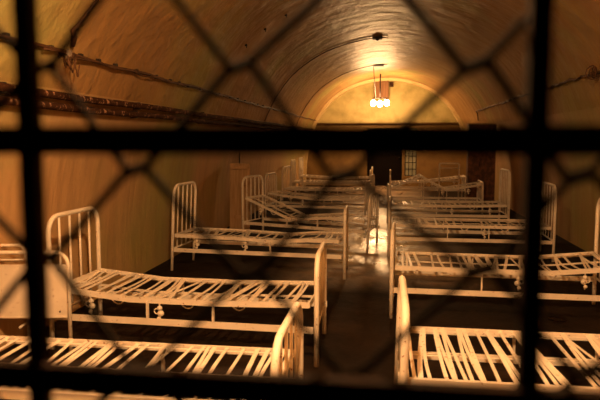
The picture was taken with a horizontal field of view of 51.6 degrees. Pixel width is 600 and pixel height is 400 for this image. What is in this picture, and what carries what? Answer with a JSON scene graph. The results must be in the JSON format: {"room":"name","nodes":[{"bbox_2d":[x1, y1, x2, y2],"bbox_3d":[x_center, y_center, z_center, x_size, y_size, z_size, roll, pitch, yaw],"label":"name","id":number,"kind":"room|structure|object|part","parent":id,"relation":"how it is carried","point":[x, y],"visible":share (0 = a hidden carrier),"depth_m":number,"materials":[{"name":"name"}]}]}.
{"room":"abandoned hospital ward","nodes":[
{"label":"abandoned hospital ward","id":0,"kind":"room"},
{"bbox_2d":[0,80,304,351],"bbox_3d":[-1.234,-0.540,11.520,0.450,2.055,21.720,1,6,8],"label":"wall","id":1,"kind":"structure","parent":0,"point":[136,221],"depth_m":6.73,"materials":[{"name":"paint"}]},
{"bbox_2d":[0,95,250,125],"bbox_3d":[-1.039,-1.359,11.292,0.090,0.075,21.001,1,6,8],"label":"pipe","id":2,"kind":"object","parent":1,"relation":"attached to","point":[45,104],"visible":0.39,"depth_m":6.05,"materials":[{"name":"brown metal"}]},
{"bbox_2d":[0,82,283,124],"bbox_3d":[-1.008,-1.443,11.280,0.090,0.075,21.001,1,6,8],"label":"pipe","id":3,"kind":"object","parent":1,"relation":"attached to","point":[4,86],"visible":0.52,"depth_m":6.11,"materials":[{"name":"brown metal"}]},
{"bbox_2d":[0,0,599,124],"bbox_3d":[1.544,-2.391,10.954,5.437,1.850,21.720,1,6,8],"label":"ceiling","id":4,"kind":"structure","parent":0,"point":[153,37],"depth_m":8.72,"materials":[{"name":"beige paint"}]},
{"bbox_2d":[63,49,79,76],"bbox_3d":[-1.769,-1.045,4.670,0.098,0.208,0.364,1,6,8],"label":"junction box","id":5,"kind":"object","parent":4,"relation":"attached to","point":[70,56],"visible":0.87,"depth_m":4.73,"materials":[{"name":"metal"}]},
{"bbox_2d":[5,32,315,120],"bbox_3d":[-0.884,-1.752,11.238,0.044,0.064,21.051,1,6,8],"label":"conduit","id":6,"kind":"object","parent":4,"relation":"attached to","point":[79,56],"visible":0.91,"depth_m":6.15,"materials":[{"name":"brown metal"}]},
{"bbox_2d":[264,37,387,120],"bbox_3d":[0.514,-2.493,12.873,2.571,1.697,0.062,1,6,8],"label":"cable","id":7,"kind":"object","parent":4,"relation":"attached to","point":[382,37],"visible":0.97,"depth_m":12.86,"materials":[{"name":"black rubber"}]},
{"bbox_2d":[298,64,386,120],"bbox_3d":[1.147,-2.932,17.408,2.569,1.694,0.058,1,6,8],"label":"cable","id":8,"kind":"object","parent":4,"relation":"attached to","point":[380,64],"visible":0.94,"depth_m":17.39,"materials":[{"name":"black rubber"}]},
{"bbox_2d":[372,36,381,40],"bbox_3d":[1.581,-3.289,12.647,0.200,0.079,0.160,1,6,8],"label":"ceiling box","id":9,"kind":"object","parent":4,"relation":"attached to","point":[377,38],"visible":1,"depth_m":12.57,"materials":[{"name":"black metal"}]},
{"bbox_2d":[371,64,388,106],"bbox_3d":[2.389,-3.380,18.573,0.590,1.050,2.645,1,6,8],"label":"pendant lamp","id":10,"kind":"object","parent":4,"relation":"hanging from","point":[373,102],"visible":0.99,"depth_m":19.77,"materials":[{"name":"beige"}]},
{"bbox_2d":[476,65,599,120],"bbox_3d":[3.570,-1.511,8.447,0.203,0.345,16.728,1,6,8],"label":"cable","id":11,"kind":"object","parent":4,"relation":"attached to","point":[598,72],"depth_m":7.70,"materials":[{"name":"black rubber"}]},
{"bbox_3d":[3.390,-1.470,7.146,0.143,0.175,0.145,-4,7,-34],"label":"wire coil","id":12,"kind":"part","parent":11,"relation":"part of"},
{"bbox_2d":[0,185,599,399],"bbox_3d":[1.429,0.675,10.415,6.200,0.150,23.800,1,6,8],"label":"floor","id":13,"kind":"structure","parent":0,"point":[359,324],"depth_m":6.02,"materials":[{"name":"wood"}]},
{"bbox_2d":[0,244,72,356],"bbox_3d":[-2.078,0.745,4.625,0.783,0.826,0.157,0,6,-1],"label":"stand","id":14,"kind":"object","parent":13,"relation":"on","point":[59,293],"visible":0.38,"depth_m":4.56,"materials":[{"name":"white metal"}]},
{"bbox_3d":[-2.261,0.739,4.687,0.420,0.826,0.024,0,6,-1],"label":"frame","id":15,"kind":"part","parent":14,"relation":"part of","materials":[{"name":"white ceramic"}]},
{"bbox_3d":[-2.061,0.672,4.559,0.690,0.399,0.014,0,6,-1],"label":"sheet panel","id":16,"kind":"part","parent":14,"relation":"part of","materials":[{"name":"white metal"}]},
{"bbox_2d":[0,302,302,399],"bbox_3d":[-1.025,0.763,3.178,1.998,1.069,0.838,1,6,8],"label":"bed","id":17,"kind":"object","parent":13,"relation":"on","point":[276,354],"visible":0.47,"depth_m":3.35,"materials":[{"name":"white metal"}]},
{"bbox_3d":[-0.054,0.935,3.060,0.038,0.749,0.838,1,6,8],"label":"footboard","id":18,"kind":"part","parent":17,"relation":"part of","materials":[{"name":"white metal"}]},
{"bbox_2d":[46,206,326,366],"bbox_3d":[-0.826,0.611,4.904,2.088,1.039,0.788,1,6,10],"label":"bed","id":19,"kind":"object","parent":13,"relation":"on","point":[318,299],"visible":0.8,"depth_m":4.77,"materials":[{"name":"white metal"}]},
{"bbox_3d":[-1.835,0.593,5.085,0.038,1.039,0.788,1,6,10],"label":"headboard","id":20,"kind":"part","parent":19,"relation":"part of","materials":[{"name":"white metal"}]},
{"bbox_3d":[-1.133,0.815,4.609,0.012,0.130,0.030,1,6,10],"label":"rail post","id":21,"kind":"part","parent":19,"relation":"part of","materials":[{"name":"white metal"}]},
{"bbox_3d":[-0.902,0.908,4.576,2.026,0.048,0.012,1,6,10],"label":"rail","id":22,"kind":"part","parent":19,"relation":"part of","materials":[{"name":"white metal"}]},
{"bbox_3d":[-0.633,0.824,4.519,0.012,0.130,0.030,1,6,10],"label":"rail post","id":23,"kind":"part","parent":19,"relation":"part of","materials":[{"name":"white metal"}]},
{"bbox_3d":[-0.773,0.840,5.287,2.026,0.048,0.012,1,6,10],"label":"rail","id":24,"kind":"part","parent":19,"relation":"part of","materials":[{"name":"white metal"}]},
{"bbox_3d":[0.159,0.748,4.739,0.038,0.799,0.789,1,6,6],"label":"footboard","id":25,"kind":"part","parent":19,"relation":"part of","materials":[{"name":"white metal"}]},
{"bbox_2d":[230,163,249,229],"bbox_3d":[-1.061,-0.051,10.955,0.362,1.189,0.113,1,6,8],"label":"leaning board","id":26,"kind":"object","parent":13,"relation":"on","point":[238,171],"visible":0.86,"depth_m":10.94,"materials":[{"name":"brown wood"}]},
{"bbox_2d":[170,181,349,279],"bbox_3d":[-0.457,0.328,7.683,2.187,1.070,0.718,1,6,13],"label":"bed","id":27,"kind":"object","parent":13,"relation":"on","point":[254,241],"visible":0.81,"depth_m":7.61,"materials":[{"name":"white metal"}]},
{"bbox_3d":[-1.479,0.304,7.920,0.088,1.070,0.718,1,6,13],"label":"headboard","id":28,"kind":"part","parent":27,"relation":"part of","materials":[{"name":"white metal"}]},
{"bbox_3d":[-0.550,0.635,7.396,2.110,0.048,0.012,1,6,13],"label":"rail","id":29,"kind":"part","parent":27,"relation":"part of","materials":[{"name":"white metal"}]},
{"bbox_3d":[-0.401,0.574,8.032,2.110,0.048,0.012,1,6,13],"label":"rail","id":30,"kind":"part","parent":27,"relation":"part of","materials":[{"name":"white metal"}]},
{"bbox_3d":[0.551,0.479,7.461,0.038,0.809,0.722,1,6,6],"label":"footboard","id":31,"kind":"part","parent":27,"relation":"part of","materials":[{"name":"white metal"}]},
{"bbox_2d":[241,175,379,249],"bbox_3d":[0.183,0.144,9.831,2.239,1.020,0.658,3,6,28],"label":"bed","id":32,"kind":"object","parent":13,"relation":"on","point":[370,226],"visible":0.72,"depth_m":9.89,"materials":[{"name":"white metal"}]},
{"bbox_3d":[-0.784,0.094,10.353,0.038,1.019,0.658,3,6,28],"label":"headboard","id":33,"kind":"part","parent":32,"relation":"part of","materials":[{"name":"white metal"}]},
{"bbox_3d":[0.013,0.421,9.610,2.136,0.048,0.012,3,6,28],"label":"rail","id":34,"kind":"part","parent":32,"relation":"part of","materials":[{"name":"white metal"}]},
{"bbox_3d":[0.297,0.371,10.132,2.136,0.048,0.012,3,6,28],"label":"rail","id":35,"kind":"part","parent":32,"relation":"part of","materials":[{"name":"white metal"}]},
{"bbox_3d":[1.103,0.292,9.345,0.057,0.819,0.668,2,6,19],"label":"footboard","id":36,"kind":"part","parent":32,"relation":"part of","materials":[{"name":"white metal"}]},
{"bbox_2d":[265,172,371,219],"bbox_3d":[0.383,-0.094,12.815,2.110,0.919,0.738,2,6,16],"label":"bed","id":37,"kind":"object","parent":13,"relation":"on","point":[365,197],"visible":0.8,"depth_m":12.76,"materials":[{"name":"white metal"}]},
{"bbox_3d":[-0.612,-0.122,13.103,0.038,0.919,0.738,2,6,16],"label":"headboard","id":38,"kind":"part","parent":37,"relation":"part of","materials":[{"name":"white metal"}]},
{"bbox_3d":[0.289,0.141,12.512,2.072,0.048,0.012,2,6,16],"label":"rail","id":39,"kind":"part","parent":37,"relation":"part of","materials":[{"name":"white metal"}]},
{"bbox_3d":[0.477,0.078,13.158,2.072,0.048,0.012,2,6,16],"label":"rail","id":40,"kind":"part","parent":37,"relation":"part of","materials":[{"name":"white metal"}]},
{"bbox_3d":[1.378,-0.002,12.533,0.038,0.789,0.738,2,6,16],"label":"footboard","id":41,"kind":"part","parent":37,"relation":"part of","materials":[{"name":"white metal"}]},
{"bbox_2d":[282,166,374,205],"bbox_3d":[0.693,-0.329,14.983,2.138,0.969,0.838,1,6,13],"label":"bed","id":42,"kind":"object","parent":13,"relation":"on","point":[372,177],"visible":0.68,"depth_m":15.11,"materials":[{"name":"white metal"}]},
{"bbox_3d":[-0.328,-0.353,15.224,0.038,0.969,0.838,1,6,13],"label":"headboard","id":43,"kind":"part","parent":42,"relation":"part of","materials":[{"name":"white metal"}]},
{"bbox_3d":[0.783,-0.137,15.380,2.100,0.048,0.012,1,6,13],"label":"rail","id":44,"kind":"part","parent":42,"relation":"part of","materials":[{"name":"white metal"}]},
{"bbox_3d":[1.714,-0.216,14.750,0.038,0.789,0.838,1,6,13],"label":"footboard","id":45,"kind":"part","parent":42,"relation":"part of","materials":[{"name":"white metal"}]},
{"bbox_2d":[290,159,370,198],"bbox_3d":[0.865,-0.581,17.066,2.168,1.069,0.838,1,6,8],"label":"bed","id":46,"kind":"object","parent":13,"relation":"on","point":[294,181],"visible":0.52,"depth_m":17.08,"materials":[{"name":"white metal"}]},
{"bbox_3d":[-0.190,-0.595,17.212,0.038,1.069,0.838,1,6,8],"label":"headboard","id":47,"kind":"part","parent":46,"relation":"part of","materials":[{"name":"white metal"}]},
{"bbox_2d":[299,157,372,192],"bbox_3d":[1.119,-0.782,19.141,2.238,1.069,0.838,1,6,8],"label":"bed","id":48,"kind":"object","parent":13,"relation":"on","point":[301,175],"visible":0.42,"depth_m":18.92,"materials":[{"name":"white metal"}]},
{"bbox_3d":[0.029,-0.796,19.292,0.038,1.069,0.838,1,6,8],"label":"headboard","id":49,"kind":"part","parent":48,"relation":"part of","materials":[{"name":"white metal"}]},
{"bbox_3d":[1.065,-0.467,18.786,2.200,0.048,0.012,1,6,8],"label":"rail","id":50,"kind":"part","parent":48,"relation":"part of","materials":[{"name":"white metal"}]},
{"bbox_2d":[390,169,465,196],"bbox_3d":[3.500,-0.445,17.118,2.038,0.789,0.838,1,6,8],"label":"bed","id":51,"kind":"object","parent":13,"relation":"on","point":[463,177],"visible":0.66,"depth_m":16.86,"materials":[{"name":"white metal"}]},
{"bbox_3d":[3.553,-0.344,17.514,2.000,0.048,0.012,1,6,8],"label":"rail","id":52,"kind":"part","parent":51,"relation":"part of","materials":[{"name":"white metal"}]},
{"bbox_3d":[3.447,-0.270,16.749,2.000,0.048,0.012,1,6,8],"label":"rail","id":53,"kind":"part","parent":51,"relation":"part of","materials":[{"name":"white metal"}]},
{"bbox_3d":[4.490,-0.357,16.988,0.038,0.639,0.838,1,6,8],"label":"headboard","id":54,"kind":"part","parent":51,"relation":"part of","materials":[{"name":"white metal"}]},
{"bbox_2d":[389,174,483,213],"bbox_3d":[3.054,-0.166,14.063,2.038,0.821,0.838,1,6,8],"label":"bed","id":55,"kind":"object","parent":13,"relation":"on","point":[480,189],"visible":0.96,"depth_m":13.95,"materials":[{"name":"white metal"}]},
{"bbox_3d":[2.064,-0.163,14.201,0.038,0.789,0.838,1,6,8],"label":"footboard","id":56,"kind":"part","parent":55,"relation":"part of","materials":[{"name":"white metal"}]},
{"bbox_3d":[3.001,0.026,13.695,2.000,0.048,0.012,1,6,8],"label":"rail","id":57,"kind":"part","parent":55,"relation":"part of","materials":[{"name":"white metal"}]},
{"bbox_3d":[3.108,-0.048,14.460,2.000,0.048,0.012,1,6,8],"label":"rail","id":58,"kind":"part","parent":55,"relation":"part of","materials":[{"name":"white metal"}]},
{"bbox_3d":[4.045,-0.092,13.932,0.038,0.699,0.838,1,6,8],"label":"headboard","id":59,"kind":"part","parent":55,"relation":"part of","materials":[{"name":"white metal"}]},
{"bbox_2d":[386,168,510,230],"bbox_3d":[2.682,-0.039,11.413,2.129,1.079,0.838,1,6,6],"label":"bed","id":60,"kind":"object","parent":13,"relation":"on","point":[500,203],"visible":0.96,"depth_m":11.17,"materials":[{"name":"white metal"}]},
{"bbox_3d":[1.644,0.094,11.546,0.038,0.789,0.838,1,6,6],"label":"footboard","id":61,"kind":"part","parent":60,"relation":"part of","materials":[{"name":"white metal"}]},
{"bbox_3d":[2.638,0.281,11.057,2.091,0.048,0.012,1,6,6],"label":"rail","id":62,"kind":"part","parent":60,"relation":"part of","materials":[{"name":"white metal"}]},
{"bbox_3d":[2.726,0.207,11.825,2.091,0.048,0.012,1,6,6],"label":"rail","id":63,"kind":"part","parent":60,"relation":"part of","materials":[{"name":"white metal"}]},
{"bbox_3d":[3.721,-0.028,11.295,0.038,1.079,0.838,1,6,6],"label":"headboard","id":64,"kind":"part","parent":60,"relation":"part of","materials":[{"name":"white metal"}]},
{"bbox_2d":[438,163,459,199],"bbox_3d":[3.834,-0.448,15.955,0.536,1.018,0.320,0,6,2],"label":"chair","id":65,"kind":"object","parent":13,"relation":"on","point":[458,168],"visible":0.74,"depth_m":15.93,"materials":[{"name":"brown wood"}]},
{"bbox_2d":[387,183,556,261],"bbox_3d":[2.343,0.254,8.700,2.189,1.019,0.838,1,6,9],"label":"bed","id":66,"kind":"object","parent":13,"relation":"on","point":[484,232],"visible":0.65,"depth_m":8.46,"materials":[{"name":"white metal"}]},
{"bbox_3d":[1.282,0.351,8.883,0.038,0.789,0.838,1,6,9],"label":"footboard","id":67,"kind":"part","parent":66,"relation":"part of","materials":[{"name":"white metal"}]},
{"bbox_3d":[2.405,0.470,9.105,2.151,0.048,0.012,1,6,9],"label":"rail","id":68,"kind":"part","parent":66,"relation":"part of","materials":[{"name":"white metal"}]},
{"bbox_3d":[2.281,0.544,8.343,2.151,0.048,0.012,1,6,9],"label":"rail","id":69,"kind":"part","parent":66,"relation":"part of","materials":[{"name":"white metal"}]},
{"bbox_3d":[3.404,0.270,8.528,0.038,1.019,0.838,1,6,9],"label":"headboard","id":70,"kind":"part","parent":66,"relation":"part of","materials":[{"name":"white metal"}]},
{"bbox_2d":[465,123,496,207],"bbox_3d":[4.273,-0.810,14.678,0.644,1.985,0.328,1,6,8],"label":"locker","id":71,"kind":"object","parent":13,"relation":"on","point":[482,168],"visible":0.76,"depth_m":14.56,"materials":[{"name":"brown wood"}]},
{"bbox_3d":[4.107,-0.808,14.572,0.303,1.880,0.020,1,6,8],"label":"door","id":72,"kind":"part","parent":71,"relation":"part of","materials":[{"name":"wood"}]},
{"bbox_3d":[4.418,-0.803,14.529,0.303,1.880,0.020,1,6,8],"label":"door","id":73,"kind":"part","parent":71,"relation":"part of","materials":[{"name":"wood"}]},
{"bbox_2d":[389,198,599,318],"bbox_3d":[1.845,0.511,5.777,1.977,1.069,0.838,1,6,10],"label":"bed","id":74,"kind":"object","parent":13,"relation":"on","point":[395,269],"visible":0.67,"depth_m":5.63,"materials":[{"name":"white metal"}]},
{"bbox_3d":[0.889,0.635,5.954,0.038,0.789,0.838,1,6,10],"label":"footboard","id":75,"kind":"part","parent":74,"relation":"part of","materials":[{"name":"white metal"}]},
{"bbox_3d":[1.910,0.753,6.185,1.939,0.048,0.012,1,6,10],"label":"rail","id":76,"kind":"part","parent":74,"relation":"part of","materials":[{"name":"white metal"}]},
{"bbox_3d":[1.779,0.826,5.423,1.939,0.048,0.012,1,6,10],"label":"rail","id":77,"kind":"part","parent":74,"relation":"part of","materials":[{"name":"white metal"}]},
{"bbox_3d":[2.800,0.527,5.614,0.038,1.069,0.838,1,6,10],"label":"headboard","id":78,"kind":"part","parent":74,"relation":"part of","materials":[{"name":"white metal"}]},
{"bbox_2d":[394,275,599,388],"bbox_3d":[1.509,0.750,3.306,1.977,1.072,0.972,1,6,8],"label":"bed","id":79,"kind":"object","parent":13,"relation":"on","point":[403,352],"visible":0.73,"depth_m":3.43,"materials":[{"name":"white metal"}]},
{"bbox_3d":[0.561,0.876,3.450,0.062,0.792,0.972,1,6,8],"label":"footboard","id":80,"kind":"part","parent":79,"relation":"part of","materials":[{"name":"white metal"}]},
{"bbox_3d":[1.571,0.986,3.779,1.935,0.048,0.012,1,6,8],"label":"rail","id":81,"kind":"part","parent":79,"relation":"part of","materials":[{"name":"white metal"}]},
{"bbox_3d":[1.313,0.886,3.806,0.012,0.143,0.030,1,6,8],"label":"rail post","id":82,"kind":"part","parent":79,"relation":"part of","materials":[{"name":"white metal"}]},
{"bbox_2d":[306,123,466,186],"bbox_3d":[2.998,-1.564,21.563,5.900,2.160,0.160,1,6,8],"label":"wall","id":83,"kind":"structure","parent":0,"point":[427,166],"depth_m":21.37,"materials":[{"name":"brown paint"}]},
{"bbox_2d":[367,156,401,185],"bbox_3d":[2.941,-1.483,21.554,1.195,1.990,0.118,1,6,8],"label":"door","id":84,"kind":"structure","parent":83,"relation":"in","point":[382,165],"depth_m":21.59,"materials":[{"name":"brown wood"}]},
{"bbox_3d":[2.942,-1.483,21.556,0.905,1.600,0.012,1,6,8],"label":"panel","id":85,"kind":"part","parent":84,"relation":"part of","materials":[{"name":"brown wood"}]},
{"bbox_2d":[317,122,457,123],"bbox_3d":[2.986,-2.646,21.368,5.100,0.030,0.260,1,6,8],"label":"trim","id":86,"kind":"structure","parent":83,"relation":"on","point":[439,122],"depth_m":21.27,"materials":[{"name":"brown paint"}]},
{"bbox_2d":[404,156,416,175],"bbox_3d":[3.826,-1.647,21.427,0.404,1.640,0.055,1,6,8],"label":"window","id":87,"kind":"structure","parent":83,"relation":"in","point":[410,161],"depth_m":21.46,"materials":[{"name":"clear glass"}]},
{"bbox_2d":[318,82,456,122],"bbox_3d":[3.023,-2.398,21.661,6.100,4.000,0.200,1,6,8],"label":"wall","id":88,"kind":"structure","parent":0,"point":[353,106],"depth_m":21.50,"materials":[{"name":"yellow paint"}]},
{"bbox_2d":[374,81,388,98],"bbox_3d":[2.803,-3.786,21.327,0.487,0.612,0.255,1,6,8],"label":"ventilation duct","id":89,"kind":"object","parent":88,"relation":"attached to","point":[384,84],"visible":0.81,"depth_m":21.20,"materials":[{"name":"metal"}]},
{"bbox_2d":[303,78,462,185],"bbox_3d":[2.983,-2.320,21.380,5.760,3.700,0.380,1,6,8],"label":"trim","id":90,"kind":"structure","parent":88,"relation":"attached to","point":[420,85],"depth_m":21.15,"materials":[{"name":"yellow paint"}]},
{"bbox_2d":[494,107,599,254],"bbox_3d":[4.323,-0.465,10.753,0.450,2.055,21.720,1,6,8],"label":"wall","id":91,"kind":"structure","parent":0,"point":[576,207],"depth_m":9.52,"materials":[{"name":"paint"}]},
{"bbox_3d":[0.062,-0.391,0.410,6.100,3.900,0.160,1,6,8],"label":"wall","id":92,"kind":"structure","parent":0,"visible":0},
{"bbox_2d":[0,0,599,399],"bbox_3d":[0.062,0.380,0.488,2.000,2.350,0.036,1,6,8],"label":"window grille","id":93,"kind":"object","parent":92,"relation":"attached to","point":[538,142],"visible":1,"depth_m":0.46,"materials":[{"name":"metal"}]}
]}

